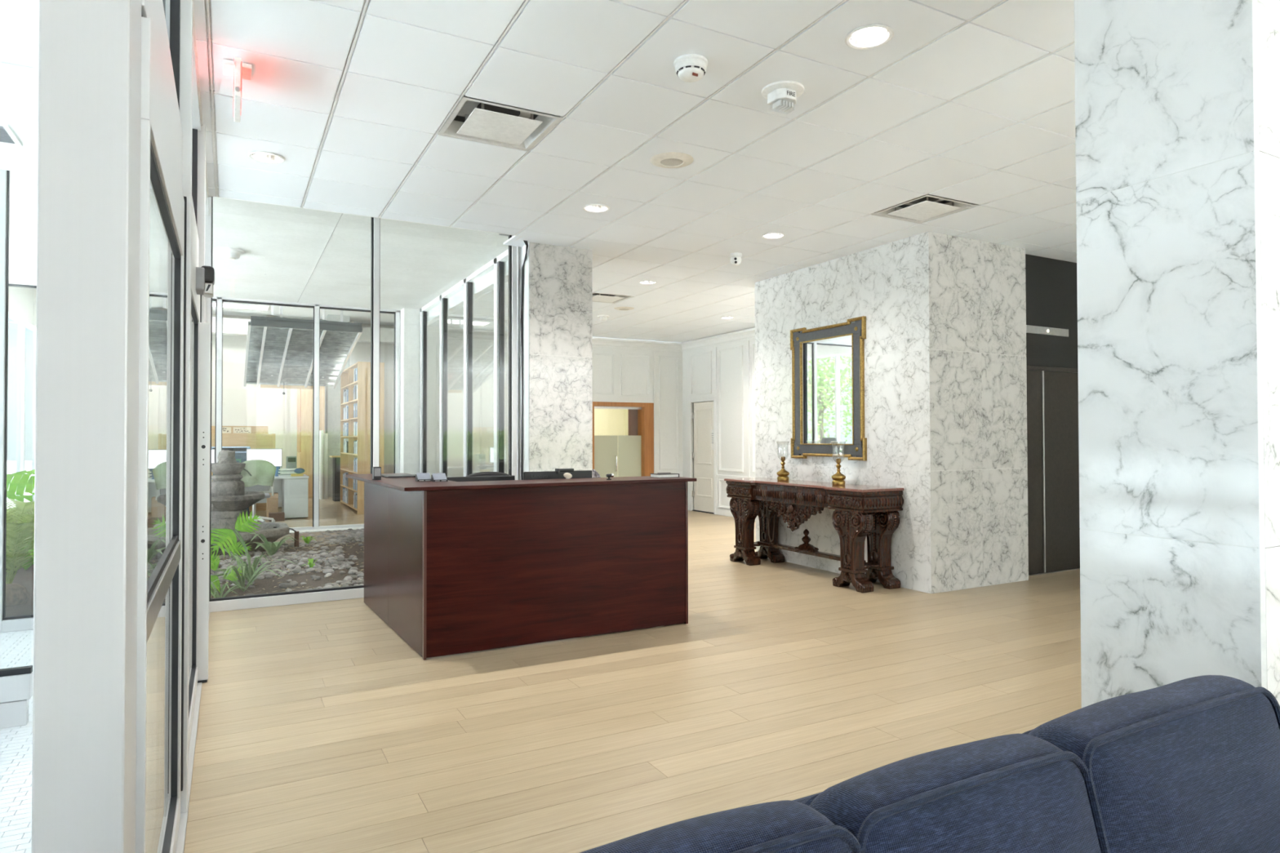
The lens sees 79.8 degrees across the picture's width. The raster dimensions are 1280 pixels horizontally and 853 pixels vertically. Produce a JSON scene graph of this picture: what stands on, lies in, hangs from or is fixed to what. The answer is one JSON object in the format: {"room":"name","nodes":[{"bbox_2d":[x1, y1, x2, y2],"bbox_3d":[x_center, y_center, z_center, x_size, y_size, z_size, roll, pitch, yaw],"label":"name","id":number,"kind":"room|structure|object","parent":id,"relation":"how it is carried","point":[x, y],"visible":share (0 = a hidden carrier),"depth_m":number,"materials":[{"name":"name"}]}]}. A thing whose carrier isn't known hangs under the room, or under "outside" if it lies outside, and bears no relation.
{"room":"lobby","nodes":[
{"label":"lobby","id":0,"kind":"room"},
{"bbox_2d":[0,665,32,728],"bbox_3d":[-3.704,-0.170,3.547,1.430,3.326,0.070,0,-1,-28],"label":"window","id":1,"kind":"structure","parent":0,"point":[15,683],"depth_m":3.81,"materials":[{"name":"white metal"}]},
{"bbox_2d":[0,629,33,852],"bbox_3d":[-1.724,1.486,-0.806,3.315,0.120,14.353,0,-1,-28],"label":"floor","id":2,"kind":"structure","parent":0,"point":[16,647],"depth_m":3.33,"materials":[{"name":"tile"}]},
{"bbox_2d":[31,0,210,852],"bbox_3d":[-2.289,-0.168,3.858,0.162,3.326,5.522,0,-1,-27],"label":"window","id":3,"kind":"structure","parent":0,"point":[122,491],"depth_m":1.43,"materials":[{"name":"metal"}]},
{"bbox_2d":[195,265,214,297],"bbox_3d":[-2.291,-0.763,4.026,0.093,0.150,0.160,0,-1,-28],"label":"sensor","id":4,"kind":"object","parent":3,"relation":"attached to","point":[205,275],"visible":0.92,"depth_m":3.98,"materials":[{"name":"grey plastic"}]},
{"bbox_2d":[201,265,214,284],"bbox_3d":[-2.279,-0.793,4.033,0.065,0.090,0.130,0,-1,-28],"label":"hood","id":5,"kind":"object","parent":4,"relation":"attached to","point":[207,272],"depth_m":3.98,"materials":[{"name":"black plastic"}]},
{"bbox_2d":[5,528,364,616],"bbox_3d":[-5.091,1.563,8.698,6.240,0.161,5.475,0,-1,-28],"label":"garden","id":6,"kind":"object","parent":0,"point":[341,565],"visible":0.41,"depth_m":8.20,"materials":[{"name":"soil"}]},
{"bbox_2d":[5,497,34,606],"bbox_3d":[-5.449,1.053,6.514,0.997,0.934,0.888,0,-1,-28],"label":"palm","id":7,"kind":"object","parent":6,"relation":"on","point":[16,594],"visible":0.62,"depth_m":6.51,"materials":[{"name":"green plant"}]},
{"bbox_2d":[6,469,35,502],"bbox_3d":[-6.152,0.681,6.964,1.262,1.782,0.675,0,-1,-5],"label":"plant","id":8,"kind":"object","parent":6,"relation":"on","point":[26,480],"visible":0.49,"depth_m":7.15,"materials":[{"name":"green plant"}]},
{"bbox_2d":[8,538,34,569],"bbox_3d":[-6.720,1.357,8.394,1.044,0.427,1.154,0,-1,11],"label":"fern","id":9,"kind":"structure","parent":6,"relation":"on","point":[27,566],"depth_m":8.36,"materials":[{"name":"green plant"}]},
{"bbox_2d":[210,581,248,598],"bbox_3d":[-3.698,1.460,6.759,0.513,0.178,0.496,-1,-1,42],"label":"leaf plant","id":10,"kind":"object","parent":6,"relation":"on","point":[215,593],"visible":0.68,"depth_m":6.74,"materials":[{"name":"plant"}]},
{"bbox_2d":[210,509,262,593],"bbox_3d":[-4.015,1.198,7.455,0.608,0.750,1.020,0,-1,-28],"label":"philodendron","id":11,"kind":"object","parent":6,"relation":"on","point":[234,547],"visible":0.75,"depth_m":7.39,"materials":[{"name":"green plant"}]},
{"bbox_2d":[210,449,289,556],"bbox_3d":[-5.199,0.988,9.623,1.412,1.392,1.412,0,-1,-28],"label":"stone fountain","id":12,"kind":"object","parent":6,"relation":"on","point":[229,498],"visible":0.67,"depth_m":9.46,"materials":[{"name":"stone"}]},
{"bbox_2d":[211,462,245,475],"bbox_3d":[-5.200,0.537,9.629,0.420,0.155,0.420,0,-1,-28],"label":"bowl","id":13,"kind":"object","parent":12,"relation":"on","point":[217,468],"depth_m":9.49,"materials":[{"name":"stone"}]},
{"bbox_2d":[210,491,265,511],"bbox_3d":[-5.199,0.954,9.623,0.857,0.220,0.857,0,-1,-28],"label":"basin","id":14,"kind":"object","parent":12,"relation":"in","point":[220,500],"depth_m":9.42,"materials":[{"name":"stone"}]},
{"bbox_2d":[210,521,289,556],"bbox_3d":[-5.198,1.479,9.616,1.412,0.410,1.412,0,-1,-28],"label":"basin","id":15,"kind":"object","parent":12,"relation":"in","point":[271,534],"depth_m":9.42,"materials":[{"name":"stone"}]},
{"bbox_2d":[231,552,272,576],"bbox_3d":[-3.801,1.387,7.485,0.447,0.312,0.336,0,-1,4],"label":"leaf plant","id":16,"kind":"object","parent":6,"relation":"on","point":[254,566],"visible":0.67,"depth_m":7.45,"materials":[{"name":"plant"}]},
{"bbox_2d":[210,555,297,591],"bbox_3d":[-3.648,1.394,7.135,0.898,0.310,0.859,0,-1,-28],"label":"leaf plant","id":17,"kind":"object","parent":6,"relation":"on","point":[242,580],"visible":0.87,"depth_m":7.16,"materials":[{"name":"plant"}]},
{"bbox_2d":[248,533,297,555],"bbox_3d":[-4.332,1.388,8.979,0.625,0.290,0.590,0,-1,-28],"label":"tuft","id":18,"kind":"object","parent":6,"relation":"on","point":[272,548],"visible":0.96,"depth_m":8.96,"materials":[{"name":"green plant"}]},
{"bbox_2d":[273,526,298,546],"bbox_3d":[-4.658,1.475,10.076,0.310,0.329,0.060,0,-1,-28],"label":"rusty pipe","id":19,"kind":"object","parent":6,"relation":"on","point":[296,533],"visible":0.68,"depth_m":10.11,"materials":[{"name":"metal"}]},
{"bbox_2d":[298,536,315,544],"bbox_3d":[-4.501,1.553,10.375,0.247,0.132,0.208,0,-1,12],"label":"seedling","id":20,"kind":"object","parent":6,"relation":"on","point":[306,540],"visible":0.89,"depth_m":10.36,"materials":[{"name":"green plant"}]},
{"bbox_2d":[302,558,319,567],"bbox_3d":[-3.503,1.474,8.149,0.135,0.119,0.159,0,-1,17],"label":"seedling","id":21,"kind":"object","parent":6,"relation":"on","point":[310,562],"visible":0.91,"depth_m":8.16,"materials":[{"name":"green plant"}]},
{"bbox_2d":[8,281,400,530],"bbox_3d":[-6.653,-0.139,11.277,6.053,3.600,0.100,0,-1,-28],"label":"window","id":22,"kind":"structure","parent":0,"point":[219,300],"depth_m":12.05,"materials":[{"name":"white metal"}]},
{"bbox_2d":[0,168,516,632],"bbox_3d":[-3.897,-0.243,6.198,6.100,3.550,0.100,0,-1,-28],"label":"window","id":23,"kind":"structure","parent":0,"point":[24,622],"depth_m":6.37,"materials":[{"name":"white metal"}]},
{"bbox_2d":[8,170,508,325],"bbox_3d":[-4.124,-2.432,13.774,12.850,1.052,14.300,0,-1,-28],"label":"ceiling","id":24,"kind":"structure","parent":0,"point":[295,255],"depth_m":8.88,"materials":[{"name":"concrete"}]},
{"bbox_2d":[213,247,244,260],"bbox_3d":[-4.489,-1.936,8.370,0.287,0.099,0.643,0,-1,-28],"label":"detector","id":25,"kind":"object","parent":24,"relation":"attached to","point":[227,253],"visible":1,"depth_m":8.31,"materials":[{"name":"white plastic"}]},
{"bbox_2d":[212,302,269,310],"bbox_3d":[-9.108,-2.736,17.401,1.200,0.020,0.600,0,-1,-28],"label":"recessed light","id":26,"kind":"object","parent":24,"relation":"in","point":[224,304],"visible":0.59,"depth_m":17.41,"materials":[{"name":"white plastic"}]},
{"bbox_2d":[244,305,362,395],"bbox_3d":[-6.758,-1.748,15.129,1.840,2.070,4.080,0,-1,-28],"label":"canopy","id":27,"kind":"object","parent":24,"relation":"hanging from","point":[279,350],"visible":0.94,"depth_m":14.81,"materials":[{"name":"grey metal"}]},
{"bbox_2d":[212,316,394,343],"bbox_3d":[-9.686,-2.394,18.419,7.450,0.370,0.350,0,-1,-28],"label":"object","id":28,"kind":"structure","parent":24,"relation":"attached to","point":[231,326],"depth_m":18.35,"materials":[{"name":"concrete"}]},
{"bbox_2d":[211,314,394,473],"bbox_3d":[-9.786,-0.447,18.903,7.750,4.550,0.150,0,-1,-28],"label":"wall","id":29,"kind":"structure","parent":0,"point":[249,405],"depth_m":19.11,"materials":[{"name":"paint"}]},
{"bbox_2d":[6,286,36,510],"bbox_3d":[-8.432,-0.654,8.240,0.160,4.650,19.920,0,-1,-28],"label":"window","id":30,"kind":"structure","parent":29,"relation":"in","point":[22,301],"depth_m":14.81,"materials":[{"name":"white glass"}]},
{"bbox_2d":[288,526,364,533],"bbox_3d":[-6.572,1.759,11.104,6.050,0.300,0.230,0,-1,-28],"label":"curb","id":31,"kind":"object","parent":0,"point":[353,528],"depth_m":11.94,"materials":[{"name":"concrete"}]},
{"bbox_2d":[419,248,508,477],"bbox_3d":[-2.280,-0.165,10.159,0.100,3.600,5.450,0,-1,-28],"label":"window","id":32,"kind":"structure","parent":0,"point":[497,264],"depth_m":10.10,"materials":[{"name":"white"}]},
{"bbox_2d":[0,0,1076,342],"bbox_3d":[1.077,-1.942,4.089,12.850,0.236,20.230,0,-1,-28],"label":"ceiling","id":33,"kind":"structure","parent":0,"point":[971,101],"depth_m":4.65,"materials":[{"name":"tile"}]},
{"bbox_2d":[0,123,22,146],"bbox_3d":[-4.102,-1.810,4.653,0.480,0.012,0.370,0,-1,-28],"label":"ceiling vent","id":34,"kind":"object","parent":33,"relation":"in","point":[7,136],"visible":1,"depth_m":4.77,"materials":[{"name":"white plastic"}]},
{"bbox_2d":[222,57,252,122],"bbox_3d":[-2.048,-1.719,3.893,0.130,0.217,0.406,0,-1,-28],"label":"exit sign","id":35,"kind":"object","parent":33,"relation":"attached to","point":[236,68],"visible":1,"depth_m":3.83,"materials":[{"name":"white plastic"}]},
{"bbox_2d":[248,151,284,164],"bbox_3d":[-2.509,-1.845,5.143,0.224,0.085,0.224,0,-1,-28],"label":"recessed light","id":36,"kind":"object","parent":33,"relation":"in","point":[264,157],"visible":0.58,"depth_m":5.20,"materials":[{"name":"white plastic"}]},
{"bbox_2d":[437,96,563,151],"bbox_3d":[-0.858,-1.875,4.646,0.598,0.127,0.598,0,-1,-28],"label":"ceiling vent","id":37,"kind":"object","parent":33,"relation":"in","point":[486,122],"visible":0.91,"depth_m":4.65,"materials":[{"name":"grey metal"}]},
{"bbox_2d":[582,204,609,212],"bbox_3d":[-0.361,-1.833,6.297,0.224,0.085,0.224,0,-1,-28],"label":"recessed light","id":38,"kind":"object","parent":33,"relation":"in","point":[590,207],"visible":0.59,"depth_m":6.37,"materials":[{"name":"white plastic"}]},
{"bbox_2d":[591,292,634,303],"bbox_3d":[-0.481,-1.793,10.384,0.598,0.127,0.598,0,-1,-28],"label":"ceiling vent","id":39,"kind":"object","parent":33,"relation":"in","point":[598,298],"visible":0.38,"depth_m":10.39,"materials":[{"name":"grey metal"}]},
{"bbox_2d":[613,306,634,310],"bbox_3d":[-0.233,-1.722,11.209,0.300,0.016,0.300,0,-1,-28],"label":"ceiling speaker","id":40,"kind":"object","parent":33,"relation":"attached to","point":[616,308],"visible":1,"depth_m":11.16,"materials":[{"name":"beige metal"}]},
{"bbox_2d":[639,280,657,284],"bbox_3d":[0.096,-1.790,9.310,0.224,0.085,0.224,0,-1,-28],"label":"recessed light","id":41,"kind":"object","parent":33,"relation":"in","point":[646,282],"visible":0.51,"depth_m":9.38,"materials":[{"name":"white plastic"}]},
{"bbox_2d":[649,151,693,168],"bbox_3d":[0.216,-1.809,5.223,0.300,0.016,0.300,0,-1,-28],"label":"ceiling speaker","id":42,"kind":"object","parent":33,"relation":"attached to","point":[670,159],"visible":1,"depth_m":5.19,"materials":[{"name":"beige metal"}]},
{"bbox_2d":[660,158,683,165],"bbox_3d":[0.216,-1.804,5.223,0.156,0.003,0.156,0,-1,-28],"label":"grille","id":43,"kind":"object","parent":42,"relation":"attached to","point":[664,162],"depth_m":5.22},
{"bbox_2d":[674,53,707,82],"bbox_3d":[0.257,-1.792,3.860,0.170,0.089,0.170,0,-1,-28],"label":"smoke detector","id":44,"kind":"object","parent":33,"relation":"attached to","point":[689,68],"visible":1,"depth_m":3.81,"materials":[{"name":"white plastic"}]},
{"bbox_2d":[729,252,742,266],"bbox_3d":[0.990,-1.718,7.894,0.124,0.124,0.124,0,-1,-28],"label":"dome camera","id":45,"kind":"object","parent":33,"relation":"attached to","point":[735,257],"visible":1,"depth_m":7.85,"materials":[{"name":"white plastic"}]},
{"bbox_2d":[761,231,785,239],"bbox_3d":[1.250,-1.824,7.163,0.224,0.085,0.224,0,-1,-28],"label":"recessed light","id":46,"kind":"object","parent":33,"relation":"in","point":[774,235],"visible":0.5,"depth_m":7.23,"materials":[{"name":"white plastic"}]},
{"bbox_2d":[761,80,804,112],"bbox_3d":[0.779,-1.781,4.175,0.230,0.105,0.230,0,-1,-28],"label":"fire alarm strobe","id":47,"kind":"object","parent":33,"relation":"attached to","point":[783,95],"visible":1,"depth_m":4.13,"materials":[{"name":"white plastic"}]},
{"bbox_2d":[844,23,893,49],"bbox_3d":[1.082,-1.875,3.612,0.224,0.085,0.224,0,-1,-28],"label":"recessed light","id":48,"kind":"object","parent":33,"relation":"in","point":[869,36],"visible":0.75,"depth_m":3.67,"materials":[{"name":"white plastic"}]},
{"bbox_2d":[871,193,977,223],"bbox_3d":[2.364,-1.857,6.378,0.598,0.127,0.598,0,-1,-28],"label":"ceiling vent","id":49,"kind":"object","parent":33,"relation":"in","point":[925,208],"visible":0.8,"depth_m":6.39,"materials":[{"name":"grey metal"}]},
{"bbox_2d":[6,497,1081,852],"bbox_3d":[-0.813,1.605,7.571,12.850,0.120,28.250,0,-1,-28],"label":"floor","id":50,"kind":"structure","parent":0,"point":[321,729],"depth_m":4.06,"materials":[{"name":"brown wood"}]},
{"bbox_2d":[175,612,209,852],"bbox_3d":[-0.217,1.438,0.003,0.104,0.014,14.350,0,-1,-28],"label":"trim","id":51,"kind":"structure","parent":50,"relation":"on","point":[184,816],"depth_m":3.37,"materials":[{"name":"metal"}]},
{"bbox_2d":[211,446,250,515],"bbox_3d":[-7.673,1.018,14.333,0.660,1.280,0.660,0,-1,-28],"label":"desk","id":52,"kind":"object","parent":50,"relation":"on","point":[240,451],"visible":0.25,"depth_m":14.15,"materials":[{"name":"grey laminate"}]},
{"bbox_2d":[211,426,275,511],"bbox_3d":[-8.408,0.826,14.815,2.420,1.680,0.320,0,-1,-28],"label":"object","id":53,"kind":"structure","parent":50,"relation":"on","point":[259,438],"depth_m":15.10,"materials":[{"name":"beige paint"}]},
{"bbox_2d":[214,426,231,433],"bbox_3d":[-8.178,0.071,15.018,0.290,0.135,0.020,0,-1,-28],"label":"framed sketch","id":54,"kind":"object","parent":53,"relation":"on","point":[224,429],"visible":0.7,"depth_m":15.05,"materials":[{"name":"beige paper"}]},
{"bbox_2d":[211,426,267,433],"bbox_3d":[-8.531,0.063,14.925,2.300,0.150,0.030,0,-1,-28],"label":"shelf","id":55,"kind":"object","parent":53,"relation":"attached to","point":[255,429],"depth_m":15.35,"materials":[{"name":"brown wood"}]},
{"bbox_2d":[232,426,251,433],"bbox_3d":[-7.888,0.073,15.175,0.330,0.135,0.020,0,-1,-28],"label":"framed sketch","id":56,"kind":"object","parent":53,"relation":"on","point":[235,429],"visible":1,"depth_m":15.17,"materials":[{"name":"beige paper"}]},
{"bbox_2d":[244,483,275,522],"bbox_3d":[-6.455,1.133,12.826,0.627,1.000,0.619,0,-1,-28],"label":"chair","id":57,"kind":"object","parent":50,"relation":"on","point":[257,487],"visible":0.35,"depth_m":12.69,"materials":[{"name":"metal"}]},
{"bbox_2d":[238,459,275,487],"bbox_3d":[-6.304,0.780,12.569,0.600,0.472,0.114,0,-1,-28],"label":"chair back","id":58,"kind":"object","parent":57,"relation":"on","point":[260,472],"visible":0.77,"depth_m":12.59,"materials":[{"name":"green fabric"}]},
{"bbox_2d":[266,492,278,517],"bbox_3d":[-6.537,1.415,13.609,0.180,0.460,0.200,0,-1,-28],"label":"cardboard box","id":59,"kind":"object","parent":50,"relation":"on","point":[272,504],"visible":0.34,"depth_m":13.52,"materials":[{"name":"cardboard"}]},
{"bbox_2d":[268,511,284,521],"bbox_3d":[-6.320,1.570,13.309,0.240,0.140,0.230,0,-1,-28],"label":"carton","id":60,"kind":"object","parent":50,"relation":"on","point":[277,516],"visible":0.98,"depth_m":13.23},
{"bbox_2d":[257,474,308,518],"bbox_3d":[-6.747,1.269,13.726,1.420,0.755,0.800,0,-1,-28],"label":"office desk","id":61,"kind":"object","parent":50,"relation":"on","point":[292,491],"visible":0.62,"depth_m":13.65,"materials":[{"name":"white laminate"}]},
{"bbox_2d":[246,448,282,467],"bbox_3d":[-6.777,0.646,13.810,0.580,0.493,0.220,0,-1,-28],"label":"monitor","id":62,"kind":"object","parent":61,"relation":"on","point":[274,456],"visible":0.57,"depth_m":13.81,"materials":[{"name":"grey plastic"}]},
{"bbox_2d":[285,456,296,468],"bbox_3d":[-6.445,0.725,14.141,0.160,0.345,0.288,0,-1,-28],"label":"tower","id":63,"kind":"object","parent":61,"relation":"on","point":[291,461],"visible":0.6,"depth_m":14.02,"materials":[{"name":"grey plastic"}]},
{"bbox_2d":[297,385,324,497],"bbox_3d":[-8.092,0.363,18.794,0.540,2.720,1.023,0,-1,-28],"label":"storage cabinet","id":64,"kind":"object","parent":50,"relation":"on","point":[304,397],"visible":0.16,"depth_m":18.33,"materials":[{"name":"brown wood"}]},
{"bbox_2d":[319,430,328,499],"bbox_3d":[-7.474,0.901,18.078,0.098,1.620,0.207,-1,-1,36],"label":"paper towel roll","id":65,"kind":"object","parent":50,"relation":"on","point":[323,437],"visible":1,"depth_m":18.04,"materials":[{"name":"white paper"}]},
{"bbox_2d":[328,455,340,501],"bbox_3d":[-6.821,1.188,17.593,0.550,1.030,0.480,0,-1,-28],"label":"desk","id":66,"kind":"object","parent":50,"relation":"on","point":[336,459],"depth_m":17.37,"materials":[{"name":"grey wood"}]},
{"bbox_2d":[325,314,350,497],"bbox_3d":[-7.500,-0.501,18.969,0.500,4.450,0.500,0,-1,-28],"label":"column","id":67,"kind":"structure","parent":50,"relation":"on","point":[332,395],"depth_m":18.69,"materials":[{"name":"grey concrete"}]},
{"bbox_2d":[340,361,384,514],"bbox_3d":[-5.707,0.232,15.646,0.480,2.880,2.530,0,-1,-28],"label":"bookcase","id":68,"kind":"object","parent":50,"relation":"on","point":[347,377],"visible":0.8,"depth_m":14.62,"materials":[{"name":"brown wood"}]},
{"bbox_2d":[400,307,420,474],"bbox_3d":[-3.773,-0.149,12.706,0.380,3.550,0.450,0,-1,-28],"label":"column","id":69,"kind":"structure","parent":50,"relation":"on","point":[410,318],"depth_m":12.49,"materials":[{"name":"paint"}]},
{"bbox_2d":[466,471,510,476],"bbox_3d":[-1.415,0.962,6.767,0.588,1.145,0.567,0,-1,-28],"label":"office chair","id":70,"kind":"object","parent":50,"relation":"on","point":[481,473],"visible":0.09,"depth_m":6.52,"materials":[{"name":"black plastic"}]},
{"bbox_2d":[345,473,697,660],"bbox_3d":[-1.044,0.965,6.205,2.275,1.122,2.055,0,-1,-28],"label":"reception desk","id":71,"kind":"object","parent":50,"relation":"on","point":[451,567],"visible":0.88,"depth_m":5.39,"materials":[{"name":"brown wood"}]},
{"bbox_2d":[372,466,413,479],"bbox_3d":[-1.869,0.352,5.910,0.094,0.098,0.540,0,-1,22],"label":"speaker","id":72,"kind":"object","parent":71,"relation":"on","point":[376,471],"visible":0.98,"depth_m":5.67},
{"bbox_2d":[382,474,415,477],"bbox_3d":[-1.920,0.399,6.183,0.275,0.012,0.280,0,-1,-28],"label":"pad","id":73,"kind":"object","parent":71,"relation":"on","point":[392,475],"visible":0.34,"depth_m":6.13,"materials":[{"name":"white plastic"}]},
{"bbox_2d":[415,472,431,481],"bbox_3d":[-1.569,0.367,5.546,0.100,0.057,0.086,0,-1,-28],"label":"card holder","id":74,"kind":"object","parent":71,"relation":"on","point":[425,477],"visible":1,"depth_m":5.53,"materials":[{"name":"grey plastic"}]},
{"bbox_2d":[431,473,448,481],"bbox_3d":[-1.442,0.366,5.500,0.100,0.057,0.086,0,-1,-28],"label":"card holder","id":75,"kind":"object","parent":71,"relation":"on","point":[435,477],"visible":1,"depth_m":5.48,"materials":[{"name":"grey plastic"}]},
{"bbox_2d":[446,475,515,481],"bbox_3d":[-1.255,0.583,6.015,0.570,0.381,0.200,0,-1,-28],"label":"computer monitor","id":76,"kind":"object","parent":71,"relation":"on","point":[511,477],"visible":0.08,"depth_m":6.03,"materials":[{"name":"black plastic"}]},
{"bbox_2d":[345,473,697,491],"bbox_3d":[-1.045,0.416,6.213,2.275,0.024,2.055,0,-1,-28],"label":"countertop","id":77,"kind":"structure","parent":71,"relation":"on","point":[405,484],"depth_m":5.41,"materials":[{"name":"brown wood"}]},
{"bbox_2d":[523,470,591,479],"bbox_3d":[-0.635,0.561,6.008,0.575,0.422,0.200,0,-1,-28],"label":"computer monitor","id":78,"kind":"object","parent":71,"relation":"on","point":[575,473],"visible":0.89,"depth_m":5.99,"materials":[{"name":"black plastic"}]},
{"bbox_2d":[555,468,573,474],"bbox_3d":[-0.595,0.352,6.044,0.142,0.042,0.060,0,-1,-28],"label":"webcam","id":79,"kind":"object","parent":78,"relation":"attached to","point":[557,470],"visible":1,"depth_m":6.01,"materials":[{"name":"black plastic"}]},
{"bbox_2d":[649,472,679,478],"bbox_3d":[0.193,0.380,5.996,0.180,0.036,0.150,0,-1,-28],"label":"book","id":80,"kind":"object","parent":71,"relation":"on","point":[660,475],"visible":1,"depth_m":5.95,"materials":[{"name":"white paper"}]},
{"bbox_2d":[516,242,592,479],"bbox_3d":[-0.919,-0.225,7.809,0.669,3.548,0.619,0,-1,-28],"label":"marble column","id":81,"kind":"structure","parent":50,"relation":"on","point":[557,310],"depth_m":7.53,"materials":[{"name":"white stone"}]},
{"bbox_2d":[520,240,528,479],"bbox_3d":[-1.120,-0.286,7.423,0.067,3.060,0.267,0,-1,-11],"label":"window frame","id":82,"kind":"structure","parent":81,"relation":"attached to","point":[525,242],"depth_m":7.52,"materials":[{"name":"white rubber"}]},
{"bbox_2d":[724,477,904,592],"bbox_3d":[1.743,1.071,8.091,0.545,0.952,2.225,0,-1,-28],"label":"console table","id":83,"kind":"object","parent":50,"relation":"on","point":[861,512],"visible":1,"depth_m":7.50,"materials":[{"name":"brown wood"}]},
{"bbox_2d":[766,506,774,542],"bbox_3d":[1.482,1.081,8.721,0.077,0.451,0.174,-1,-1,25],"label":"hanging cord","id":84,"kind":"object","parent":83,"relation":"hanging from","point":[766,507],"visible":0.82,"depth_m":8.70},
{"bbox_2d":[776,440,789,480],"bbox_3d":[1.587,0.382,8.494,0.149,0.438,0.149,0,-1,0],"label":"candlestick","id":85,"kind":"object","parent":83,"relation":"on","point":[783,474],"visible":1,"depth_m":8.45,"materials":[{"name":"gold metal"}]},
{"bbox_2d":[831,442,845,485],"bbox_3d":[1.995,0.369,7.691,0.149,0.438,0.149,-1,-1,34],"label":"candlestick","id":86,"kind":"object","parent":83,"relation":"on","point":[838,478],"visible":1,"depth_m":7.65,"materials":[{"name":"gold metal"}]},
{"bbox_2d":[579,675,1279,852],"bbox_3d":[0.805,1.022,1.143,2.330,0.853,1.039,0,-1,-28],"label":"sofa","id":87,"kind":"object","parent":50,"relation":"on","point":[1191,765],"visible":1,"depth_m":1.47,"materials":[{"name":"blue fabric"}]},
{"bbox_2d":[579,800,853,852],"bbox_3d":[0.076,0.905,1.077,0.613,0.605,0.291,0,-1,-28],"label":"cushion","id":88,"kind":"object","parent":87,"relation":"on","point":[787,826],"depth_m":1.17,"materials":[{"name":"fabric"}]},
{"bbox_2d":[808,733,1101,852],"bbox_3d":[0.601,0.908,1.357,0.608,0.605,0.294,0,-1,-28],"label":"cushion","id":89,"kind":"object","parent":87,"relation":"on","point":[1012,793],"depth_m":1.35,"materials":[{"name":"fabric"}]},
{"bbox_2d":[1027,675,1279,852],"bbox_3d":[1.194,0.905,1.676,0.771,0.604,0.294,0,-1,-28],"label":"cushion","id":90,"kind":"object","parent":87,"relation":"on","point":[1191,765],"depth_m":1.60,"materials":[{"name":"fabric"}]},
{"bbox_2d":[1074,0,1279,707],"bbox_3d":[1.904,-0.197,2.533,0.650,3.326,0.525,0,-1,-28],"label":"marble pillar","id":91,"kind":"structure","parent":50,"relation":"on","point":[1177,102],"depth_m":2.33,"materials":[{"name":"white stone"}]},
{"bbox_2d":[427,326,713,477],"bbox_3d":[-0.847,-0.019,14.421,6.440,3.326,0.195,0,-1,-28],"label":"wall","id":92,"kind":"structure","parent":0,"point":[624,371],"depth_m":14.41,"materials":[{"name":"white paint"}]},
{"bbox_2d":[592,401,653,477],"bbox_3d":[-0.410,0.593,14.785,1.380,2.110,0.312,0,-1,-28],"label":"doorway","id":93,"kind":"structure","parent":92,"relation":"in","point":[631,455],"depth_m":14.85,"materials":[{"name":"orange wood"}]},
{"bbox_2d":[594,408,625,435],"bbox_3d":[-1.588,0.328,16.683,3.000,2.700,0.100,0,-1,-28],"label":"wall","id":94,"kind":"structure","parent":0,"point":[606,421],"depth_m":17.12,"materials":[{"name":"paint"}]},
{"bbox_2d":[625,408,627,435],"bbox_3d":[-1.043,0.312,15.670,3.000,2.700,2.200,0,-1,-28],"label":"wall","id":95,"kind":"structure","parent":0,"point":[626,410],"depth_m":17.25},
{"bbox_2d":[681,327,755,520],"bbox_3d":[2.219,-0.049,12.820,0.195,3.326,5.680,0,-1,-28],"label":"wall","id":96,"kind":"structure","parent":0,"point":[720,367],"depth_m":13.98,"materials":[{"name":"white paint"}]},
{"bbox_2d":[688,398,715,514],"bbox_3d":[1.325,0.566,14.720,0.325,2.165,0.910,0,-1,-28],"label":"door","id":97,"kind":"structure","parent":96,"relation":"in","point":[704,415],"depth_m":14.69,"materials":[{"name":"white paint"}]},
{"bbox_2d":[755,231,1028,593],"bbox_3d":[2.644,-0.111,8.507,1.390,3.325,2.640,0,-1,-28],"label":"wall","id":98,"kind":"structure","parent":0,"point":[945,372],"depth_m":7.42,"materials":[{"name":"stone"}]},
{"bbox_2d":[790,315,866,460],"bbox_3d":[1.993,-0.377,8.202,0.048,1.456,1.136,0,-1,-28],"label":"wall mirror","id":99,"kind":"object","parent":98,"relation":"attached to","point":[828,362],"visible":1,"depth_m":8.15,"materials":[{"name":"wood"}]},
{"bbox_2d":[801,334,852,444],"bbox_3d":[2.002,-0.377,8.206,0.012,1.144,0.824,0,-1,-28],"label":"mirror glass","id":100,"kind":"object","parent":99,"relation":"attached to","point":[826,359],"depth_m":8.19,"materials":[{"name":"white"}]},
{"bbox_2d":[1025,253,1078,373],"bbox_3d":[4.717,-0.118,8.389,2.150,3.326,0.192,0,-1,-28],"label":"wall","id":101,"kind":"structure","parent":0,"point":[1051,295],"depth_m":8.12,"materials":[{"name":"brown metal"}]},
{"bbox_2d":[1026,324,1068,337],"bbox_3d":[4.287,-1.007,8.062,0.735,0.080,0.016,0,-1,-28],"label":"indicator","id":102,"kind":"object","parent":101,"relation":"attached to","point":[1029,329],"visible":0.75,"depth_m":8.06,"materials":[{"name":"metal"}]},
{"bbox_2d":[1026,369,1079,576],"bbox_3d":[4.309,0.477,8.086,1.150,2.128,0.062,0,-1,-28],"label":"door","id":103,"kind":"structure","parent":101,"relation":"in","point":[1052,397],"depth_m":8.11,"materials":[{"name":"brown metal"}]},
{"label":"outside","id":104,"kind":"structure","parent":0,"visible":0},
{"bbox_2d":[6,460,31,508],"bbox_3d":[-7.097,1.890,13.187,120.000,0.200,110.000,0,-1,-28],"label":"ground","id":105,"kind":"structure","parent":104,"point":[11,465],"depth_m":41.43,"materials":[{"name":"white"}]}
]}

